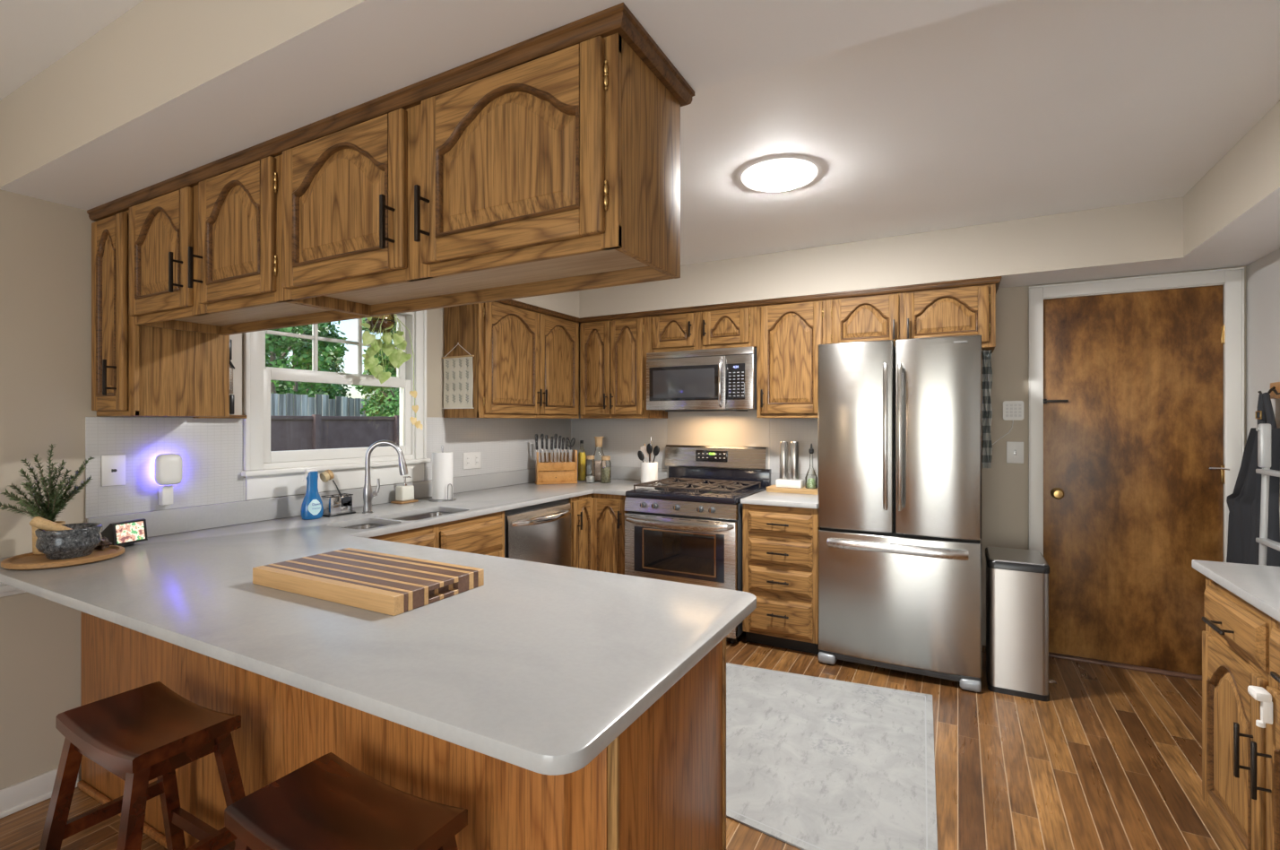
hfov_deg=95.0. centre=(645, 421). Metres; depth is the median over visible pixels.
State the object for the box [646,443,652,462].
ladle
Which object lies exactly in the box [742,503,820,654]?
base cabinet
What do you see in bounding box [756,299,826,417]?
upper cabinet
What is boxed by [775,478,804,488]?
stand
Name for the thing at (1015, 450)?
light switch
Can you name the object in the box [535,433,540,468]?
kitchen knife
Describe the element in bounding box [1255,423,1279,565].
step ladder
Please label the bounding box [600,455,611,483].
glass jar
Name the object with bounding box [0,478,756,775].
countertop
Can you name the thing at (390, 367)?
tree
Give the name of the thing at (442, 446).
paper towel holder
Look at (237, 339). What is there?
wall shelf
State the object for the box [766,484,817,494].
wooden board
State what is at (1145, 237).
soffit
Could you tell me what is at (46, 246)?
wall
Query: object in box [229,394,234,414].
knife
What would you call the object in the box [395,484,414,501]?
bottle
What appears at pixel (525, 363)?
upper cabinet
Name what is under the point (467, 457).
receptacle
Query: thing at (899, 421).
refrigerator
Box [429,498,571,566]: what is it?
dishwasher
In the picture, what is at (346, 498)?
sponge
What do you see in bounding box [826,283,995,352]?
upper cabinet
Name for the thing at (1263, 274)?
wall
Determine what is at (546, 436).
kitchen knife
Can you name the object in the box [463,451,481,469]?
wall outlet
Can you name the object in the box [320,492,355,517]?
sponge caddy
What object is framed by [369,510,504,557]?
base cabinet
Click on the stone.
(105, 542)
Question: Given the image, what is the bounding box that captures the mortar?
[34,522,102,559]
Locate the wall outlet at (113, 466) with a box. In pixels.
[101,454,125,486]
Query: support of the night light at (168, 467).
attached to the wall at (46, 246)
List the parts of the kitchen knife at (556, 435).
blade, handle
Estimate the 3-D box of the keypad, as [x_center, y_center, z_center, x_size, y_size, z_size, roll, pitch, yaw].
[2.182,0.020,3.568,0.201,0.285,0.016,0,0,28]
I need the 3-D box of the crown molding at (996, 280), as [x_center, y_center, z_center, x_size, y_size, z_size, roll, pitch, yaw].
[0.552,-0.794,3.628,3.010,0.035,1.092,0,0,21]
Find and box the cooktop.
[625,483,766,504]
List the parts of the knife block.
panel, rail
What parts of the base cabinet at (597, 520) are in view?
handle, door, raised panel, raised panel, door, handle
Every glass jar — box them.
[585,455,595,482]
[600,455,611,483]
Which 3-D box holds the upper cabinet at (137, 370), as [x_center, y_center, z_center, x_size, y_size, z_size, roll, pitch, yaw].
[-1.938,-0.400,2.325,0.315,0.761,0.382,0,0,28]
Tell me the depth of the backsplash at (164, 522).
2.86 m
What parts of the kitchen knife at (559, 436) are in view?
blade, handle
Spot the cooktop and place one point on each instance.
(645, 494)
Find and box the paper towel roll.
[432,451,452,499]
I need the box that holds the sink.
[342,511,453,528]
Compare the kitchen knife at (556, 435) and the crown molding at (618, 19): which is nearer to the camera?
the crown molding at (618, 19)
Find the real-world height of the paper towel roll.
0.280 m
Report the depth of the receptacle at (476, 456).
4.07 m
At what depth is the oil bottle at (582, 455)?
4.71 m
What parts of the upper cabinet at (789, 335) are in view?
handle, raised panel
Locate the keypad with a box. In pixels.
[992,400,1023,444]
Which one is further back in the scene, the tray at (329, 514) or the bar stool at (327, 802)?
the tray at (329, 514)
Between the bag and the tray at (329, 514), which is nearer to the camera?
the bag
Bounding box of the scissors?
[567,437,575,461]
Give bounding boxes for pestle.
[29,516,72,530]
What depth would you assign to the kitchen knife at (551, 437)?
4.51 m
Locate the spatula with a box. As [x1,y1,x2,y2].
[640,445,648,462]
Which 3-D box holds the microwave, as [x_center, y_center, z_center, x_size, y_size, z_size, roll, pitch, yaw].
[0.435,-0.285,4.242,0.808,0.429,0.445,0,0,28]
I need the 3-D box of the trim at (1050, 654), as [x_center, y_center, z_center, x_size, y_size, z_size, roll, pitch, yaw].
[2.732,1.378,3.336,0.824,0.016,0.150,0,0,28]
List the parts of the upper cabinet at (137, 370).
raised panel, handle, door, frame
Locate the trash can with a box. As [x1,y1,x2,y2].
[985,546,1057,700]
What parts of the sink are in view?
bowl, bowl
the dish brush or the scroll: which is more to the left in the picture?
the dish brush
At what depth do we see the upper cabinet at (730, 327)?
4.12 m
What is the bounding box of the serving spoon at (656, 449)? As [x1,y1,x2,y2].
[652,445,659,462]
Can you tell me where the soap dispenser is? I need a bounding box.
[390,475,418,503]
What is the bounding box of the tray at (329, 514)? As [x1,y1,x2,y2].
[322,510,355,517]
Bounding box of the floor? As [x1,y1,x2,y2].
[0,631,1235,849]
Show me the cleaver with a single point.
(230, 341)
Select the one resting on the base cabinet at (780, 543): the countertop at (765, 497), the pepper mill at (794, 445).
the countertop at (765, 497)
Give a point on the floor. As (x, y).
(1112, 760)
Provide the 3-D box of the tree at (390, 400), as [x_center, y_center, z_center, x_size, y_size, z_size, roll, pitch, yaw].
[-4.692,0.326,11.339,1.842,3.048,1.777,0,0,34]
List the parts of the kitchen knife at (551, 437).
handle, blade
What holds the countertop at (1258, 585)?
on the base cabinet at (1241, 642)
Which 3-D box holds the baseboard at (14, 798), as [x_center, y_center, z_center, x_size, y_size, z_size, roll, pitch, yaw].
[-2.993,1.338,0.661,0.022,0.095,3.555,0,0,28]
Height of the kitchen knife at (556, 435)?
0.316 m
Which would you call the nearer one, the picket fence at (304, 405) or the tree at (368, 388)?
the picket fence at (304, 405)
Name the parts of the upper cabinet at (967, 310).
raised panel, door, handle, handle, raised panel, door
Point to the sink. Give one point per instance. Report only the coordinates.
(432, 514)
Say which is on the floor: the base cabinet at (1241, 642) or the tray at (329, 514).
the base cabinet at (1241, 642)
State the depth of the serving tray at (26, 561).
1.95 m
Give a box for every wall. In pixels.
[0,189,443,789]
[579,266,1245,645]
[1245,248,1279,442]
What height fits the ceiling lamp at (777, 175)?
0.041 m
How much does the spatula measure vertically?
0.282 m
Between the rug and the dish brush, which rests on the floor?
the rug
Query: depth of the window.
3.14 m
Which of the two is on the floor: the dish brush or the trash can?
the trash can
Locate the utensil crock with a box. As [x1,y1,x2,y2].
[640,461,657,484]
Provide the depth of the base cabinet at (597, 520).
4.06 m
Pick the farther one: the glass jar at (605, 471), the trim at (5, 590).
the glass jar at (605, 471)
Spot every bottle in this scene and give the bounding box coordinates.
[300,468,323,519]
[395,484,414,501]
[577,440,586,480]
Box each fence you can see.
[270,393,394,415]
[270,414,399,450]
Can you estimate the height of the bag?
0.628 m
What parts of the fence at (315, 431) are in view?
post, rail, post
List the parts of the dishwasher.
door, handle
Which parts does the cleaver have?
blade, handle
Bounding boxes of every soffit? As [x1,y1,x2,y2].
[0,0,1010,210]
[513,290,579,317]
[579,196,1279,326]
[1183,100,1279,257]
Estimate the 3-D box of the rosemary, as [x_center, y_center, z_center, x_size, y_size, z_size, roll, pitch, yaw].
[-2.101,0.272,2.049,0.127,0.384,0.282,0,0,30]
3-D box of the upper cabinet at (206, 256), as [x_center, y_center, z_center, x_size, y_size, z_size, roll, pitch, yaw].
[-1.403,-0.565,2.026,0.916,0.430,0.357,0,0,28]
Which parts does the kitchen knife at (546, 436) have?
handle, blade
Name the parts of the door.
knob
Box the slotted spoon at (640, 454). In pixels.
[637,450,644,462]
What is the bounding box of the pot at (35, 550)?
[31,520,65,554]
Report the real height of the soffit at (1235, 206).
0.302 m
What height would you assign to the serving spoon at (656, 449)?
0.284 m
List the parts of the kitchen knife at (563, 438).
blade, handle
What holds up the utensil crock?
on the countertop at (538, 667)
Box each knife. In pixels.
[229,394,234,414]
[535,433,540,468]
[540,433,544,471]
[544,434,548,471]
[550,436,553,471]
[553,433,557,471]
[557,435,562,461]
[561,437,564,461]
[564,437,568,461]
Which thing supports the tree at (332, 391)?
on the ground
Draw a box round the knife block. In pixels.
[535,449,577,484]
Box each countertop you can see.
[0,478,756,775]
[740,489,817,508]
[1191,559,1279,622]
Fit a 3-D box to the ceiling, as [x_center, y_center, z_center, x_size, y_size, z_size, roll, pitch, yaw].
[-0.348,-1.154,1.082,4.536,0.080,7.023,0,0,28]
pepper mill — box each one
[779,441,788,479]
[790,441,798,479]
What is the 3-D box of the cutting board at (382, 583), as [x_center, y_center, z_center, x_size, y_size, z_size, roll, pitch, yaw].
[-0.814,0.454,1.716,0.610,0.047,0.309,0,0,28]
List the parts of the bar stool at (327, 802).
leg, leg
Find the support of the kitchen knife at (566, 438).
in the knife block
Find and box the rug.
[726,662,937,849]
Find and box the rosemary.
[0,443,95,554]
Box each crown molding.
[86,2,694,221]
[495,276,1002,322]
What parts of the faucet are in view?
lever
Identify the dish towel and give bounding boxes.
[981,349,992,467]
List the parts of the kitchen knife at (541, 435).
handle, blade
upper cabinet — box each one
[91,209,229,416]
[129,154,371,335]
[282,33,680,316]
[443,301,579,418]
[579,316,667,418]
[648,306,756,353]
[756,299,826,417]
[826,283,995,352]
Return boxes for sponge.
[341,495,351,503]
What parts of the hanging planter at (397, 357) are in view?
pot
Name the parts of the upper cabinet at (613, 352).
door, raised panel, handle, handle, door, raised panel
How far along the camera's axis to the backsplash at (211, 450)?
2.73 m
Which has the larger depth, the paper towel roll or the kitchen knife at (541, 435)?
the kitchen knife at (541, 435)
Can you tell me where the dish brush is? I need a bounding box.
[320,469,342,506]
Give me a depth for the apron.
2.79 m
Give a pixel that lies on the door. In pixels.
(1134, 468)
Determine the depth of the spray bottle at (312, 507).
2.86 m
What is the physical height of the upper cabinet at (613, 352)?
0.759 m
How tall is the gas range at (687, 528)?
1.200 m
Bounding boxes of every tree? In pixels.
[265,325,335,415]
[267,320,349,412]
[286,321,351,415]
[351,317,399,415]
[359,365,399,416]
[365,320,399,393]
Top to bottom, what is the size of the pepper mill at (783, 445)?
0.259 m
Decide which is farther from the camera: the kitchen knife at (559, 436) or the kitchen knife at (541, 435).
the kitchen knife at (559, 436)
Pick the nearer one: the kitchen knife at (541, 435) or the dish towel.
the dish towel
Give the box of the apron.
[1226,392,1279,566]
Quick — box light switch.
[1006,441,1023,463]
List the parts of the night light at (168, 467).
casing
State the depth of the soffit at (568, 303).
4.37 m
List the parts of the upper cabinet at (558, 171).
raised panel, door, handle, handle, panel, raised panel, door, panel, panel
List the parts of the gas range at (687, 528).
knob, knob, burner, knob, handle, oven door, control panel, knob, knob, display panel, burner, storage drawer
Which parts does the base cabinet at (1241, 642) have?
handle, raised panel, door, drawer, frame, handle, handle, door, drawer, handle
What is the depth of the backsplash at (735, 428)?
4.43 m
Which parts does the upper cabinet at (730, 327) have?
raised panel, door, handle, handle, raised panel, door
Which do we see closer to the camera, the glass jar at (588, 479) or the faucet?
the faucet
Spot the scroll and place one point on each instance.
(458, 373)
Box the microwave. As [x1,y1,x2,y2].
[646,345,756,412]
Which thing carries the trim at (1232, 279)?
attached to the wall at (1004, 485)
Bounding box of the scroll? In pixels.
[441,342,474,408]
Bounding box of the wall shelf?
[192,333,246,418]
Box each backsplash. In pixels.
[85,416,817,518]
[86,465,817,536]
[666,409,769,468]
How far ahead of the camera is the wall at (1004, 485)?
3.57 m
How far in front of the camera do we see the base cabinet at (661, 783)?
1.46 m
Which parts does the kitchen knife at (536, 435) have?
handle, blade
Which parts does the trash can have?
lid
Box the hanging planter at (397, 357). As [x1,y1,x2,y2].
[360,313,422,430]
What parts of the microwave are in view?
door, handle, control panel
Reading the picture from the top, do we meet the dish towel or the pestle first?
the dish towel
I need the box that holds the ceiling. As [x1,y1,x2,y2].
[0,0,1279,265]
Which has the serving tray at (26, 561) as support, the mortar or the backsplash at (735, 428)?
the mortar
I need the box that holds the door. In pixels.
[1043,285,1229,674]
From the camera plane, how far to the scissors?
4.55 m
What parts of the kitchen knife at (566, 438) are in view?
blade, handle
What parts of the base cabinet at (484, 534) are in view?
false drawer, false drawer, door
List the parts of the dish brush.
handle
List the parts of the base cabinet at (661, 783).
shoe moulding, corner trim, panel, corner trim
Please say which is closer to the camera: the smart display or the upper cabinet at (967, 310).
the smart display
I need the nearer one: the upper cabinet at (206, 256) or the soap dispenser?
the upper cabinet at (206, 256)
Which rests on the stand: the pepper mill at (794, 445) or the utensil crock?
the pepper mill at (794, 445)
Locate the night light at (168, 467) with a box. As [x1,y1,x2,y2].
[154,453,182,505]
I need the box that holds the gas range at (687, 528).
[624,444,771,643]
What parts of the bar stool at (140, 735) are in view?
leg, leg, seat, leg, leg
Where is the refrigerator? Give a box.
[817,334,981,691]
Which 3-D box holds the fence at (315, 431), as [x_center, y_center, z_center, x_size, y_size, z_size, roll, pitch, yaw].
[-3.977,0.871,9.480,0.110,1.930,11.000,0,0,28]
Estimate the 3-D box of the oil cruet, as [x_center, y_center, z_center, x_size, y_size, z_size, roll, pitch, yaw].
[1.111,0.300,3.934,0.080,0.300,0.080,0,0,28]
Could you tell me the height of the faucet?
0.380 m
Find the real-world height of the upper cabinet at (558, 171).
0.430 m
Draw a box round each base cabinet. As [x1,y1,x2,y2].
[77,611,726,849]
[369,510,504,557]
[569,492,628,574]
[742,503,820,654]
[1202,576,1279,849]
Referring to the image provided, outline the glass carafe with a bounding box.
[590,436,606,481]
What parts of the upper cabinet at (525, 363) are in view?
door, raised panel, handle, handle, door, raised panel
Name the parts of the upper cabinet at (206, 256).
raised panel, door, handle, handle, frame, raised panel, door, panel, panel, panel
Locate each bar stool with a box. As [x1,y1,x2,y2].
[38,681,245,849]
[224,752,467,849]
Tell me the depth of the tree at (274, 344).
12.99 m
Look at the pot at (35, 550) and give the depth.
2.03 m
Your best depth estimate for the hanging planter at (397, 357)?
3.25 m
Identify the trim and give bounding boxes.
[0,582,26,596]
[1028,267,1244,562]
[1048,651,1202,680]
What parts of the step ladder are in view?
rail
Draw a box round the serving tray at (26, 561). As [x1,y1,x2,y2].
[0,544,124,570]
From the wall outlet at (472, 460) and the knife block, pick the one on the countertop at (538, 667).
the knife block
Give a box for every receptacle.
[466,456,469,466]
[475,455,478,465]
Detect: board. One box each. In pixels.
[252,547,484,615]
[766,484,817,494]
[1257,381,1279,398]
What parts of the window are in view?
sash, sill, sash, frame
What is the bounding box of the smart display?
[101,518,147,546]
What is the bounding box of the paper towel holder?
[429,445,456,501]
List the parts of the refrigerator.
door, handle, handle, freezer drawer, handle, door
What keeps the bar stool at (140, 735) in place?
on the floor
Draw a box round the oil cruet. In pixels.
[804,443,817,488]
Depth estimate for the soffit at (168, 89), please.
1.39 m
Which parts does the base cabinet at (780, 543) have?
handle, handle, handle, handle, drawer, drawer, drawer, drawer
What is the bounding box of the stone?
[94,536,112,550]
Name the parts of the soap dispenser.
dish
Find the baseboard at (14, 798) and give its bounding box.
[0,767,78,818]
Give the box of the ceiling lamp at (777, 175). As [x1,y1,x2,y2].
[741,158,817,191]
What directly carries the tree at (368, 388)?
on the ground
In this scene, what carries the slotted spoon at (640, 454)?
in the utensil crock
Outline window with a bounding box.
[241,310,430,500]
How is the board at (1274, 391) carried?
attached to the wall at (1263, 274)
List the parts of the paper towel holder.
tension arm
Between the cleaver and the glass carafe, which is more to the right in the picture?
the glass carafe
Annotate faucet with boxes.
[362,440,408,513]
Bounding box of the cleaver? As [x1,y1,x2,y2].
[229,339,234,393]
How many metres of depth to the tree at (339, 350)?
23.09 m
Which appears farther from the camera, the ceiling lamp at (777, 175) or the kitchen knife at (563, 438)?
the kitchen knife at (563, 438)

